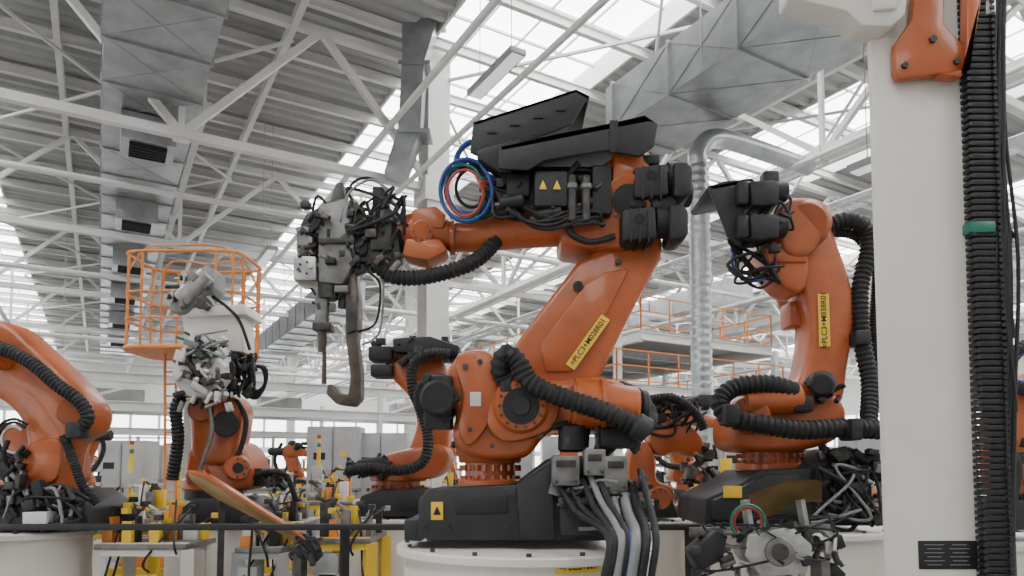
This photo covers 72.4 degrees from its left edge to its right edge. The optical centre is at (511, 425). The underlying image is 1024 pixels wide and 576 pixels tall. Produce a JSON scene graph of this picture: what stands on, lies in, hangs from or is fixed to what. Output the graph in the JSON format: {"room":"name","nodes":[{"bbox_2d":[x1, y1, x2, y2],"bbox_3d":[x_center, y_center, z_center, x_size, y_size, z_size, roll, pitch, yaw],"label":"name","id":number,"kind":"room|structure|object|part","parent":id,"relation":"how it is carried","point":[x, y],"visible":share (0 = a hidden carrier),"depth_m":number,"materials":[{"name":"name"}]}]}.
{"room":"factory floor","nodes":[
{"label":"factory floor","id":0,"kind":"room"},
{"bbox_2d":[0,346,626,476],"bbox_3d":[-20.307,-0.125,60.118,78.097,10.600,0.300,2,-4,-30],"label":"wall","id":1,"kind":"structure","parent":0,"point":[153,392],"depth_m":59.44,"materials":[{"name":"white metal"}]},
{"bbox_2d":[0,369,455,436],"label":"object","id":2,"kind":"structure","parent":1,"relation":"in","point":[122,400],"depth_m":24.71,"materials":[{"name":"white metal"}]},
{"bbox_2d":[0,0,1023,378],"bbox_3d":[-0.558,-7.459,27.083,106.962,0.090,107.083,0,-4,0],"label":"ceiling","id":3,"kind":"structure","parent":0,"point":[297,77],"depth_m":17.85,"materials":[{"name":"white metal"}]},
{"bbox_2d":[62,274,66,356],"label":"hanging lamp","id":4,"kind":"object","parent":3,"relation":"hanging from","point":[64,288],"depth_m":24.66,"materials":[{"name":"grey paint"}]},
{"bbox_2d":[65,233,68,268],"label":"hanging lamp","id":5,"kind":"object","parent":3,"relation":"hanging from","point":[68,233],"depth_m":23.99,"materials":[{"name":"white metal"}]},
{"bbox_2d":[254,100,277,265],"bbox_3d":[-6.079,-6.025,17.413,0.280,3.786,1.500,2,-4,-30],"label":"hanging lamp","id":6,"kind":"object","parent":3,"relation":"hanging from","point":[269,251],"visible":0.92,"depth_m":17.07,"materials":[{"name":"white metal"}]},
{"bbox_2d":[384,18,446,183],"bbox_3d":[-1.975,-6.932,14.403,1.188,3.828,0.556,0,-4,0],"label":"duct","id":7,"kind":"object","parent":3,"relation":"hanging from","point":[419,38],"visible":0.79,"depth_m":14.18,"materials":[{"name":"silver metal"}]},
{"bbox_2d":[0,0,1023,376],"bbox_3d":[5.566,-7.451,30.484,54.058,0.600,78.023,2,-4,-30],"label":"skylight","id":8,"kind":"object","parent":3,"relation":"attached to","point":[625,19],"visible":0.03,"depth_m":17.09,"materials":[{"name":"white glass"}]},
{"bbox_2d":[106,483,986,567],"bbox_3d":[-0.472,3.156,26.268,77.996,0.200,77.996,2,-4,-30],"label":"floor","id":9,"kind":"structure","parent":0,"point":[112,564],"depth_m":10.62,"materials":[{"name":"concrete"}]},
{"bbox_2d":[0,321,137,575],"bbox_3d":[-3.452,0.486,5.080,1.194,2.469,0.890,0,-4,0],"label":"robot","id":10,"kind":"object","parent":9,"relation":"on","point":[45,465],"visible":0.97,"depth_m":4.82,"materials":[{"name":"orange paint"}]},
{"bbox_2d":[91,455,97,472],"bbox_3d":[-10.275,1.500,15.919,3.215,1.806,0.784,0,-4,0],"label":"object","id":11,"kind":"object","parent":9,"relation":"on","point":[95,456],"visible":0.03,"depth_m":15.90,"materials":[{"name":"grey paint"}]},
{"bbox_2d":[93,530,101,538],"label":"welding fixture","id":12,"kind":"object","parent":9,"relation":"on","point":[99,532],"depth_m":5.92,"materials":[{"name":"yellow paint"}]},
{"bbox_2d":[88,430,113,543],"bbox_3d":[-5.870,0.951,9.245,1.086,2.063,0.760,2,-4,-23],"label":"robot","id":13,"kind":"object","parent":9,"relation":"on","point":[93,446],"visible":0.21,"depth_m":9.20,"materials":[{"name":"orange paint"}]},
{"bbox_2d":[89,469,120,491],"bbox_3d":[-7.332,1.351,10.913,2.158,1.474,0.757,0,-4,0],"label":"welding fixture","id":14,"kind":"object","parent":9,"relation":"on","point":[98,477],"visible":0.02,"depth_m":10.76,"materials":[{"name":"beige paint"}]},
{"bbox_2d":[107,568,121,575],"label":"welding fixture","id":15,"kind":"object","parent":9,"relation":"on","point":[119,570],"depth_m":7.88,"materials":[{"name":"yellow paint"}]},
{"bbox_2d":[106,556,123,575],"label":"welding fixture","id":16,"kind":"object","parent":9,"relation":"on","point":[114,558],"depth_m":5.89,"materials":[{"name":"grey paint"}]},
{"bbox_2d":[121,440,134,498],"bbox_3d":[-4.617,1.053,8.451,0.200,1.760,0.200,0,-4,0],"label":"light post","id":17,"kind":"object","parent":9,"relation":"on","point":[126,478],"visible":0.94,"depth_m":8.44,"materials":[{"name":"metal"}]},
{"bbox_2d":[97,440,159,535],"bbox_3d":[-7.246,1.255,13.182,0.900,1.950,0.530,0,-4,0],"label":"tall cabinet","id":18,"kind":"object","parent":9,"relation":"on","point":[115,462],"visible":0.44,"depth_m":12.98,"materials":[{"name":"grey metal"}]},
{"bbox_2d":[137,506,151,523],"label":"welding fixture","id":19,"kind":"object","parent":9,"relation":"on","point":[141,511],"depth_m":6.26,"materials":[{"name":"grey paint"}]},
{"bbox_2d":[142,530,148,536],"label":"welding fixture","id":20,"kind":"object","parent":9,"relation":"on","point":[144,532],"depth_m":6.32,"materials":[{"name":"yellow paint"}]},
{"bbox_2d":[128,478,168,517],"label":"welding fixture","id":21,"kind":"object","parent":9,"relation":"on","point":[155,494],"depth_m":7.45,"materials":[{"name":"yellow paint"}]},
{"bbox_2d":[146,556,156,572],"label":"welding fixture","id":22,"kind":"object","parent":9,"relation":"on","point":[151,564],"depth_m":6.30,"materials":[{"name":"yellow paint"}]},
{"bbox_2d":[92,497,217,575],"bbox_3d":[-2.594,1.124,5.122,0.764,1.199,0.544,0,-4,0],"label":"welding fixture","id":23,"kind":"object","parent":9,"relation":"on","point":[129,544],"visible":0.88,"depth_m":5.01,"materials":[{"name":"beige paint"}]},
{"bbox_2d":[156,556,163,575],"label":"welding fixture","id":24,"kind":"object","parent":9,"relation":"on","point":[158,570],"depth_m":7.31,"materials":[{"name":"yellow paint"}]},
{"bbox_2d":[158,445,181,499],"bbox_3d":[-9.009,1.519,18.175,1.500,2.050,0.530,0,-4,0],"label":"tall cabinet","id":25,"kind":"object","parent":9,"relation":"on","point":[161,455],"visible":0.08,"depth_m":17.96,"materials":[{"name":"grey metal"}]},
{"bbox_2d":[177,468,181,500],"label":"welding fixture","id":26,"kind":"object","parent":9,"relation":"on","point":[180,477],"depth_m":15.61,"materials":[{"name":"yellow paint"}]},
{"bbox_2d":[118,244,261,567],"bbox_3d":[-4.812,-0.291,10.572,1.780,4.709,1.234,0,-4,0],"label":"cage","id":27,"kind":"object","parent":9,"relation":"on","point":[164,352],"visible":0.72,"depth_m":10.47,"materials":[{"name":"orange paint"}]},
{"bbox_2d":[93,436,306,505],"bbox_3d":[-7.100,1.266,14.549,7.218,2.100,0.160,0,-4,0],"label":"fence","id":28,"kind":"object","parent":9,"relation":"on","point":[273,438],"visible":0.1,"depth_m":14.60,"materials":[{"name":"white metal"}]},
{"bbox_2d":[164,267,298,575],"bbox_3d":[-2.377,0.251,5.855,1.160,3.034,1.087,0,-4,0],"label":"robot","id":29,"kind":"object","parent":9,"relation":"on","point":[208,370],"visible":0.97,"depth_m":5.65,"materials":[{"name":"orange paint"}]},
{"bbox_3d":[-2.438,0.090,5.834,0.441,0.715,0.447,0,-4,0],"label":"link arm","id":30,"kind":"part","parent":29,"relation":"part of","materials":[{"name":"orange paint"}]},
{"bbox_2d":[186,470,322,575],"bbox_3d":[-1.811,1.010,4.907,0.984,1.400,0.189,0,-4,0],"label":"panel","id":31,"kind":"object","parent":9,"relation":"on","point":[309,548],"visible":0.97,"depth_m":4.92,"materials":[{"name":"orange paint"}]},
{"bbox_2d":[243,478,285,496],"label":"welding fixture","id":32,"kind":"object","parent":9,"relation":"on","point":[264,490],"depth_m":10.12,"materials":[{"name":"grey paint"}]},
{"bbox_2d":[231,499,299,575],"bbox_3d":[-1.824,1.138,5.270,0.456,1.190,0.547,0,-4,0],"label":"welding fixture","id":33,"kind":"object","parent":9,"relation":"on","point":[275,545],"visible":0.66,"depth_m":5.07,"materials":[{"name":"grey paint"}]},
{"bbox_2d":[265,455,288,471],"label":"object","id":34,"kind":"object","parent":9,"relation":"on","point":[269,462],"depth_m":16.03,"materials":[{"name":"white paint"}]},
{"bbox_2d":[268,439,306,497],"bbox_3d":[-3.938,1.233,13.133,1.094,1.989,0.760,-1,-4,22],"label":"robot","id":35,"kind":"object","parent":9,"relation":"on","point":[293,450],"visible":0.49,"depth_m":13.08,"materials":[{"name":"orange paint"}]},
{"bbox_2d":[285,350,296,472],"bbox_3d":[-15.802,-0.661,50.020,0.750,10.400,0.750,2,-4,-30],"label":"column","id":36,"kind":"structure","parent":9,"relation":"on","point":[290,425],"depth_m":49.94,"materials":[{"name":"white metal"}]},
{"bbox_2d":[21,326,661,388],"bbox_3d":[-15.543,-4.261,50.399,72.277,2.735,0.170,2,-4,-30],"label":"roof truss","id":37,"kind":"object","parent":36,"relation":"attached to","point":[90,333],"visible":0.05,"depth_m":45.62,"materials":[{"name":"white metal"}]},
{"bbox_2d":[265,56,1023,396],"bbox_3d":[-4.127,-5.378,30.457,0.281,2.860,64.077,2,-4,-30],"label":"roof truss","id":38,"kind":"object","parent":36,"relation":"attached to","point":[834,140],"visible":0.13,"depth_m":14.47,"materials":[{"name":"white metal"}]},
{"bbox_2d":[458,269,482,334],"bbox_3d":[-1.577,-5.444,26.394,0.280,3.818,1.500,2,-4,-30],"label":"hanging lamp","id":39,"kind":"object","parent":38,"relation":"hanging from","point":[475,327],"visible":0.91,"depth_m":25.94,"materials":[{"name":"white metal"}]},
{"bbox_2d":[259,492,323,575],"bbox_3d":[-2.550,1.258,7.113,1.110,1.183,0.753,0,-4,0],"label":"welding fixture","id":40,"kind":"object","parent":9,"relation":"on","point":[298,513],"visible":0.29,"depth_m":7.06,"materials":[{"name":"beige paint"}]},
{"bbox_2d":[288,471,306,493],"label":"welding fixture","id":41,"kind":"object","parent":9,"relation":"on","point":[291,473],"depth_m":10.48,"materials":[{"name":"grey paint"}]},
{"bbox_2d":[300,458,306,471],"label":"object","id":42,"kind":"object","parent":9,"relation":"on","point":[303,460],"depth_m":16.21,"materials":[{"name":"yellow paint"}]},
{"bbox_2d":[262,474,369,573],"bbox_3d":[-2.226,1.231,8.319,1.310,1.388,0.750,0,-4,0],"label":"welding fixture","id":43,"kind":"object","parent":9,"relation":"on","point":[327,490],"visible":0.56,"depth_m":8.16,"materials":[{"name":"yellow paint"}]},
{"bbox_2d":[312,435,322,516],"bbox_3d":[-2.538,1.047,9.152,0.200,1.860,0.200,0,-4,0],"label":"light post","id":44,"kind":"object","parent":9,"relation":"on","point":[317,471],"visible":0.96,"depth_m":9.13,"materials":[{"name":"yellow metal"}]},
{"bbox_2d":[308,530,339,575],"label":"welding fixture","id":45,"kind":"object","parent":9,"relation":"on","point":[327,563],"depth_m":5.10,"materials":[{"name":"yellow paint"}]},
{"bbox_2d":[320,465,346,484],"label":"welding fixture","id":46,"kind":"object","parent":9,"relation":"on","point":[331,474],"depth_m":10.21,"materials":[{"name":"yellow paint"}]},
{"bbox_2d":[306,426,364,535],"bbox_3d":[-3.071,1.093,12.191,0.900,2.150,0.530,0,-4,0],"label":"tall cabinet","id":47,"kind":"object","parent":9,"relation":"on","point":[338,443],"visible":0.39,"depth_m":11.99,"materials":[{"name":"grey metal"}]},
{"bbox_2d":[309,492,390,523],"label":"welding fixture","id":48,"kind":"object","parent":9,"relation":"on","point":[327,507],"depth_m":5.28,"materials":[{"name":"yellow paint"}]},
{"bbox_2d":[0,524,700,575],"bbox_3d":[-1.239,1.159,4.496,4.921,1.052,0.140,0,-4,0],"label":"guard rail","id":49,"kind":"object","parent":9,"relation":"on","point":[344,529],"visible":0.65,"depth_m":4.50,"materials":[{"name":"black metal"}]},
{"bbox_2d":[352,487,361,498],"label":"welding fixture","id":50,"kind":"object","parent":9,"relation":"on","point":[357,491],"depth_m":10.71,"materials":[{"name":"grey paint"}]},
{"bbox_2d":[350,530,390,575],"label":"welding fixture","id":51,"kind":"object","parent":9,"relation":"on","point":[362,540],"depth_m":5.20,"materials":[{"name":"yellow paint"}]},
{"bbox_2d":[361,433,410,495],"bbox_3d":[-2.290,1.155,12.387,0.900,2.050,0.530,0,-4,0],"label":"tall cabinet","id":52,"kind":"object","parent":9,"relation":"on","point":[372,444],"visible":0.28,"depth_m":12.19,"materials":[{"name":"grey metal"}]},
{"bbox_2d":[343,336,461,575],"bbox_3d":[-1.007,0.507,6.481,1.082,2.601,0.954,0,-4,0],"label":"robot","id":53,"kind":"object","parent":9,"relation":"on","point":[397,475],"visible":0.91,"depth_m":6.22,"materials":[{"name":"orange paint"}]},
{"bbox_3d":[-0.858,-0.172,6.514,0.606,1.135,0.390,0,-4,0],"label":"link arm","id":54,"kind":"part","parent":53,"relation":"part of","materials":[{"name":"orange paint"}]},
{"bbox_2d":[403,267,416,442],"bbox_3d":[-4.383,-1.878,30.672,0.750,10.400,0.750,2,-4,-30],"label":"column","id":55,"kind":"structure","parent":9,"relation":"on","point":[410,291],"depth_m":30.61,"materials":[{"name":"white metal"}]},
{"bbox_2d":[0,207,860,378],"bbox_3d":[-4.125,-5.479,31.051,72.277,2.735,0.170,2,-4,-30],"label":"roof truss","id":56,"kind":"object","parent":55,"relation":"attached to","point":[156,300],"visible":0.29,"depth_m":26.99,"materials":[{"name":"white metal"}]},
{"bbox_2d":[125,84,212,371],"bbox_3d":[-17.482,-5.596,33.051,0.281,2.020,46.057,2,-4,-30],"label":"roof truss","id":57,"kind":"object","parent":56,"relation":"attached to","point":[175,212],"visible":0.18,"depth_m":16.88,"materials":[{"name":"white metal"}]},
{"bbox_2d":[0,0,1023,402],"bbox_3d":[-2.756,-4.176,30.614,65.998,1.957,60.998,2,-4,-30],"label":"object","id":58,"kind":"object","parent":56,"relation":"hanging from","point":[491,5],"visible":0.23,"depth_m":16.54,"materials":[{"name":"grey paint"}]},
{"bbox_2d":[299,133,1023,398],"bbox_3d":[1.644,-3.575,33.161,8.330,0.620,61.018,2,-4,-30],"label":"roof truss","id":59,"kind":"object","parent":58,"relation":"attached to","point":[1018,149],"visible":0.21,"depth_m":20.22,"materials":[{"name":"white metal"}]},
{"bbox_2d":[0,0,1023,336],"bbox_3d":[-2.652,-6.608,27.631,47.041,0.115,37.534,2,-4,-30],"label":"roof bracing","id":60,"kind":"structure","parent":56,"relation":"attached to","point":[658,34],"depth_m":16.54,"materials":[{"name":"white metal"}]},
{"bbox_2d":[644,268,1023,383],"bbox_3d":[15.086,-4.668,41.752,0.281,2.860,64.077,2,-4,-30],"label":"roof truss","id":61,"kind":"object","parent":56,"relation":"attached to","point":[787,364],"visible":0.12,"depth_m":41.55,"materials":[{"name":"white metal"}]},
{"bbox_2d":[1006,0,1023,119],"bbox_3d":[22.803,-6.319,20.832,36.278,2.330,0.160,2,-4,-30],"label":"roof truss","id":62,"kind":"object","parent":61,"relation":"attached to","point":[1014,106],"visible":0.16,"depth_m":12.77,"materials":[{"name":"white metal"}]},
{"bbox_2d":[420,479,436,487],"label":"welding fixture","id":63,"kind":"object","parent":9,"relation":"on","point":[427,483],"depth_m":10.02,"materials":[{"name":"grey paint"}]},
{"bbox_2d":[414,49,453,486],"bbox_3d":[-1.682,-2.871,14.886,0.750,10.400,0.750,2,-4,-30],"label":"column","id":64,"kind":"structure","parent":9,"relation":"on","point":[432,299],"depth_m":14.81,"materials":[{"name":"white metal"}]},
{"bbox_2d":[0,0,426,191],"bbox_3d":[-12.279,-6.771,8.877,24.879,2.930,0.160,2,-4,-30],"label":"roof truss","id":65,"kind":"object","parent":64,"relation":"attached to","point":[179,132],"visible":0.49,"depth_m":13.16,"materials":[{"name":"white metal"}]},
{"bbox_2d":[441,469,455,485],"label":"welding fixture","id":66,"kind":"object","parent":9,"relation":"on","point":[448,480],"depth_m":9.87,"materials":[{"name":"yellow paint"}]},
{"bbox_2d":[450,441,459,484],"bbox_3d":[-1.244,1.323,15.548,1.415,2.113,0.760,0,-4,0],"label":"robot","id":67,"kind":"object","parent":9,"relation":"on","point":[452,447],"visible":0.06,"depth_m":15.46,"materials":[{"name":"orange paint"}]},
{"bbox_2d":[454,461,461,477],"bbox_3d":[-2.856,1.650,17.909,3.150,1.755,0.756,0,-4,0],"label":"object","id":68,"kind":"object","parent":9,"relation":"on","point":[459,473],"visible":0.02,"depth_m":17.64,"materials":[{"name":"beige paint"}]},
{"bbox_2d":[475,342,484,350],"bbox_3d":[-2.259,-0.706,49.294,0.750,10.400,0.750,2,-4,-30],"label":"column","id":69,"kind":"structure","parent":9,"relation":"on","point":[479,343],"depth_m":49.34,"materials":[{"name":"white metal"}]},
{"bbox_2d":[394,170,1023,403],"bbox_3d":[5.609,-5.018,36.180,0.281,2.860,64.077,2,-4,-30],"label":"roof truss","id":70,"kind":"object","parent":69,"relation":"attached to","point":[1018,176],"visible":0.09,"depth_m":29.39,"materials":[{"name":"white metal"}]},
{"bbox_2d":[0,268,789,385],"bbox_3d":[-7.931,-5.073,37.500,72.277,2.735,0.170,2,-4,-30],"label":"roof truss","id":71,"kind":"object","parent":70,"relation":"attached to","point":[14,321],"visible":0.14,"depth_m":31.59,"materials":[{"name":"white metal"}]},
{"bbox_2d":[0,115,1014,343],"bbox_3d":[-0.318,-5.884,24.602,72.277,2.735,0.170,2,-4,-30],"label":"roof truss","id":72,"kind":"object","parent":70,"relation":"attached to","point":[79,137],"visible":0.2,"depth_m":19.81,"materials":[{"name":"white metal"}]},
{"bbox_2d":[293,90,693,575],"bbox_3d":[-0.025,-0.136,4.277,2.198,3.609,1.611,-2,-4,29],"label":"robot","id":73,"kind":"object","parent":9,"relation":"on","point":[594,195],"visible":1,"depth_m":3.99,"materials":[{"name":"orange paint"}]},
{"bbox_3d":[0.414,-0.636,4.236,0.959,1.006,0.336,0,-4,0],"label":"link arm","id":74,"kind":"part","parent":73,"relation":"part of","materials":[{"name":"orange paint"}]},
{"bbox_2d":[429,434,594,486],"bbox_3d":[0.057,1.184,13.252,3.375,2.100,0.160,0,-4,0],"label":"fence","id":75,"kind":"object","parent":9,"relation":"on","point":[590,434],"visible":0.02,"depth_m":13.29,"materials":[{"name":"metal"}]},
{"bbox_2d":[516,451,532,477],"bbox_3d":[-0.139,1.268,14.183,1.100,2.050,0.530,0,-4,0],"label":"tall cabinet","id":76,"kind":"object","parent":9,"relation":"on","point":[525,463],"visible":0.02,"depth_m":13.97,"materials":[{"name":"grey metal"}]},
{"bbox_2d":[542,436,593,461],"bbox_3d":[1.278,1.312,15.684,1.200,2.150,0.530,0,-4,0],"label":"tall cabinet","id":77,"kind":"object","parent":9,"relation":"on","point":[546,440],"visible":0.1,"depth_m":15.49,"materials":[{"name":"grey metal"}]},
{"bbox_2d":[545,432,596,454],"bbox_3d":[0.631,0.874,9.464,1.288,2.244,0.760,0,-4,0],"label":"robot","id":78,"kind":"object","parent":9,"relation":"on","point":[555,433],"visible":0.02,"depth_m":9.40,"materials":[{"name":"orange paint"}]},
{"bbox_2d":[385,295,783,496],"bbox_3d":[0.800,-0.002,33.581,8.000,7.020,23.094,2,-4,-30],"label":"platform","id":79,"kind":"object","parent":9,"relation":"on","point":[636,355],"visible":0.27,"depth_m":25.23,"materials":[{"name":"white metal"}]},
{"bbox_2d":[655,467,671,486],"bbox_3d":[1.867,1.423,12.110,1.710,1.480,0.758,0,-4,0],"label":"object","id":80,"kind":"object","parent":9,"relation":"on","point":[656,469],"visible":0.02,"depth_m":12.09,"materials":[{"name":"beige paint"}]},
{"bbox_2d":[655,454,672,467],"bbox_3d":[3.996,1.384,14.918,2.520,1.911,0.760,0,-4,0],"label":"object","id":81,"kind":"object","parent":9,"relation":"on","point":[658,465],"visible":0.02,"depth_m":14.67,"materials":[{"name":"grey paint"}]},
{"bbox_2d":[618,393,718,575],"bbox_3d":[1.331,0.746,6.165,0.997,2.085,0.763,0,-4,0],"label":"robot","id":82,"kind":"object","parent":9,"relation":"on","point":[671,434],"visible":0.7,"depth_m":6.02,"materials":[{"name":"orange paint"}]},
{"bbox_2d":[654,393,715,501],"bbox_3d":[2.209,0.770,8.569,1.416,2.339,0.760,0,-4,0],"label":"robot","id":83,"kind":"object","parent":9,"relation":"on","point":[674,474],"visible":0.22,"depth_m":8.49,"materials":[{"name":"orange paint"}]},
{"bbox_2d":[673,484,696,523],"bbox_3d":[2.014,1.226,7.317,0.828,1.272,0.769,0,-4,0],"label":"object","id":84,"kind":"object","parent":9,"relation":"on","point":[695,485],"visible":0.06,"depth_m":7.33,"materials":[{"name":"yellow paint"}]},
{"bbox_2d":[655,470,719,488],"bbox_3d":[2.585,1.298,10.114,1.579,1.480,0.758,0,-4,0],"label":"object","id":85,"kind":"object","parent":9,"relation":"on","point":[663,479],"visible":0.1,"depth_m":10.20,"materials":[{"name":"yellow paint"}]},
{"bbox_2d":[708,428,740,471],"bbox_3d":[3.479,1.048,10.690,0.800,2.050,0.530,0,-4,0],"label":"tall cabinet","id":86,"kind":"object","parent":9,"relation":"on","point":[714,462],"visible":0.05,"depth_m":10.49,"materials":[{"name":"grey metal"}]},
{"bbox_2d":[720,451,731,472],"bbox_3d":[2.423,0.921,7.958,0.200,1.960,0.200,0,-4,0],"label":"welding fixture","id":87,"kind":"object","parent":9,"relation":"on","point":[725,463],"visible":0.16,"depth_m":7.89,"materials":[{"name":"yellow paint"}]},
{"bbox_2d":[687,128,815,467],"bbox_3d":[4.324,-1.486,12.304,3.102,7.311,0.383,2,-4,-30],"label":"spiral duct","id":88,"kind":"object","parent":9,"relation":"on","point":[700,284],"visible":0.6,"depth_m":11.60,"materials":[{"name":"silver metal"}]},
{"bbox_2d":[684,479,848,575],"bbox_3d":[1.572,0.995,4.225,1.026,1.344,0.342,0,-4,0],"label":"robot gripper","id":89,"kind":"object","parent":9,"relation":"on","point":[762,548],"visible":1,"depth_m":4.16,"materials":[{"name":"grey metal"}]},
{"bbox_3d":[1.658,0.456,4.264,0.512,0.263,0.215,0,-4,0],"label":"stamped panel","id":90,"kind":"part","parent":89,"relation":"part of","materials":[{"name":"metal"}]},
{"bbox_2d":[677,171,884,575],"bbox_3d":[2.123,-0.050,5.531,1.527,3.593,1.747,0,-4,0],"label":"robot","id":91,"kind":"object","parent":9,"relation":"on","point":[795,258],"visible":0.94,"depth_m":5.14,"materials":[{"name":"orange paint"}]},
{"bbox_3d":[2.291,-0.896,5.385,0.636,1.690,0.503,0,-4,0],"label":"link arm","id":92,"kind":"part","parent":91,"relation":"part of","materials":[{"name":"orange paint"}]},
{"bbox_2d":[838,438,880,492],"bbox_3d":[5.052,0.979,9.592,0.900,2.050,0.530,0,-4,0],"label":"tall cabinet","id":93,"kind":"object","parent":9,"relation":"on","point":[862,444],"visible":0.02,"depth_m":9.39,"materials":[{"name":"grey metal"}]},
{"bbox_2d":[871,482,879,494],"label":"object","id":94,"kind":"object","parent":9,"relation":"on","point":[873,490],"depth_m":7.66,"materials":[{"name":"beige paint"}]},
{"bbox_2d":[872,501,882,510],"label":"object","id":95,"kind":"object","parent":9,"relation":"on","point":[876,504],"depth_m":7.66,"materials":[{"name":"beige paint"}]},
{"bbox_2d":[867,0,980,575],"bbox_3d":[1.499,-0.336,2.626,0.535,3.800,0.400,0,-4,0],"label":"post","id":96,"kind":"object","parent":9,"relation":"on","point":[918,202],"depth_m":2.54,"materials":[{"name":"beige paint"}]},
{"bbox_2d":[779,0,905,43],"bbox_3d":[1.224,-1.559,2.574,0.443,0.248,0.129,0,-4,0],"label":"machine arm","id":97,"kind":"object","parent":96,"relation":"attached to","point":[855,21],"depth_m":2.54,"materials":[{"name":"beige paint"}]},
{"bbox_3d":[1.548,-1.480,2.557,0.314,0.451,0.061,0,-4,0],"label":"orange bracket","id":98,"kind":"part","parent":96,"relation":"part of","materials":[{"name":"orange metal"}]},
{"bbox_2d":[918,541,977,568],"bbox_3d":[1.540,0.456,2.472,0.207,0.100,0.008,0,-4,0],"label":"vent","id":99,"kind":"object","parent":96,"relation":"attached to","point":[932,554],"visible":1,"depth_m":2.47,"materials":[{"name":"black metal"}]},
{"bbox_2d":[957,0,1020,575],"bbox_3d":[1.741,-0.509,2.549,0.202,2.390,0.108,0,-4,0],"label":"carrier","id":100,"kind":"object","parent":96,"relation":"attached to","point":[989,232],"visible":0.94,"depth_m":2.51,"materials":[{"name":"black plastic"}]},
{"bbox_2d":[978,340,1023,575],"bbox_3d":[3.357,0.560,4.373,1.060,2.231,1.060,0,-4,0],"label":"robot","id":101,"kind":"object","parent":9,"relation":"on","point":[1019,516],"visible":0.18,"depth_m":4.21,"materials":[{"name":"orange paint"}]},
{"bbox_3d":[-27.246,-1.630,34.605,1.026,10.400,1.026,0,-4,0],"label":"column","id":102,"kind":"structure","parent":9,"relation":"on","visible":0},
{"bbox_2d":[0,297,729,383],"bbox_3d":[-11.737,-4.667,43.949,72.277,2.735,0.170,2,-4,-30],"label":"roof truss","id":103,"kind":"object","parent":102,"relation":"attached to","point":[89,308],"visible":0.07,"depth_m":38.13,"materials":[{"name":"white metal"}]},
{"bbox_3d":[12.966,-2.329,23.497,1.026,10.400,1.026,0,-4,0],"label":"column","id":104,"kind":"structure","parent":9,"relation":"on","visible":0},
{"bbox_2d":[645,145,1023,317],"bbox_3d":[18.997,-5.714,27.269,36.278,2.730,0.160,2,-4,-30],"label":"roof truss","id":105,"kind":"object","parent":104,"relation":"attached to","point":[721,161],"visible":0.1,"depth_m":20.25,"materials":[{"name":"white metal"}]},
{"bbox_2d":[0,0,1023,383],"bbox_3d":[-2.487,-6.934,30.331,77.999,0.470,66.058,2,-4,-30],"label":"roof purlin","id":106,"kind":"structure","parent":105,"relation":"on","point":[845,65],"depth_m":19.51,"materials":[{"name":"white metal"}]},
{"bbox_2d":[99,0,228,354],"bbox_3d":[-13.434,-5.931,24.410,1.580,3.095,37.018,2,-4,-30],"label":"air duct","id":107,"kind":"object","parent":106,"relation":"hanging from","point":[162,50],"visible":0.8,"depth_m":12.51,"materials":[{"name":"silver metal"}]},
{"bbox_2d":[241,266,364,378],"bbox_3d":[-12.488,-5.019,35.377,1.380,3.540,27.019,2,-4,-30],"label":"air duct","id":108,"kind":"object","parent":106,"relation":"hanging from","point":[289,334],"visible":0.3,"depth_m":28.73,"materials":[{"name":"silver metal"}]},
{"bbox_2d":[326,302,340,350],"bbox_3d":[-5.773,-5.053,22.361,0.280,5.106,1.500,2,-4,-30],"label":"hanging lamp","id":109,"kind":"object","parent":106,"relation":"hanging from","point":[332,343],"visible":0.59,"depth_m":21.75,"materials":[{"name":"grey paint"}]},
{"bbox_2d":[467,0,525,99],"bbox_3d":[-0.276,-6.975,11.461,0.280,2.638,1.500,2,-4,-30],"label":"hanging lamp","id":110,"kind":"object","parent":106,"relation":"hanging from","point":[513,55],"visible":0.97,"depth_m":11.22,"materials":[{"name":"white metal"}]},
{"bbox_2d":[449,237,752,365],"bbox_3d":[0.413,-5.123,40.090,1.480,2.740,32.019,2,-4,-30],"label":"air duct","id":111,"kind":"object","parent":106,"relation":"hanging from","point":[727,285],"visible":0.12,"depth_m":28.05,"materials":[{"name":"silver metal"}]},
{"bbox_2d":[606,0,866,154],"bbox_3d":[4.510,-6.888,9.246,1.580,3.090,8.620,2,-4,-30],"label":"air duct","id":112,"kind":"object","parent":106,"relation":"hanging from","point":[740,55],"visible":0.84,"depth_m":10.68,"materials":[{"name":"silver metal"}]},
{"bbox_2d":[847,44,870,175],"bbox_3d":[5.192,-5.999,9.395,0.280,4.846,1.500,2,-4,-30],"label":"hanging lamp","id":113,"kind":"object","parent":112,"relation":"hanging from","point":[863,166],"visible":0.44,"depth_m":9.73,"materials":[{"name":"white metal"}]},
{"bbox_2d":[657,333,1023,482],"bbox_3d":[33.156,-0.994,46.318,0.300,10.600,78.097,2,-4,-30],"label":"wall","id":114,"kind":"structure","parent":0,"point":[850,401],"depth_m":56.22,"materials":[{"name":"white paint"}]}
]}

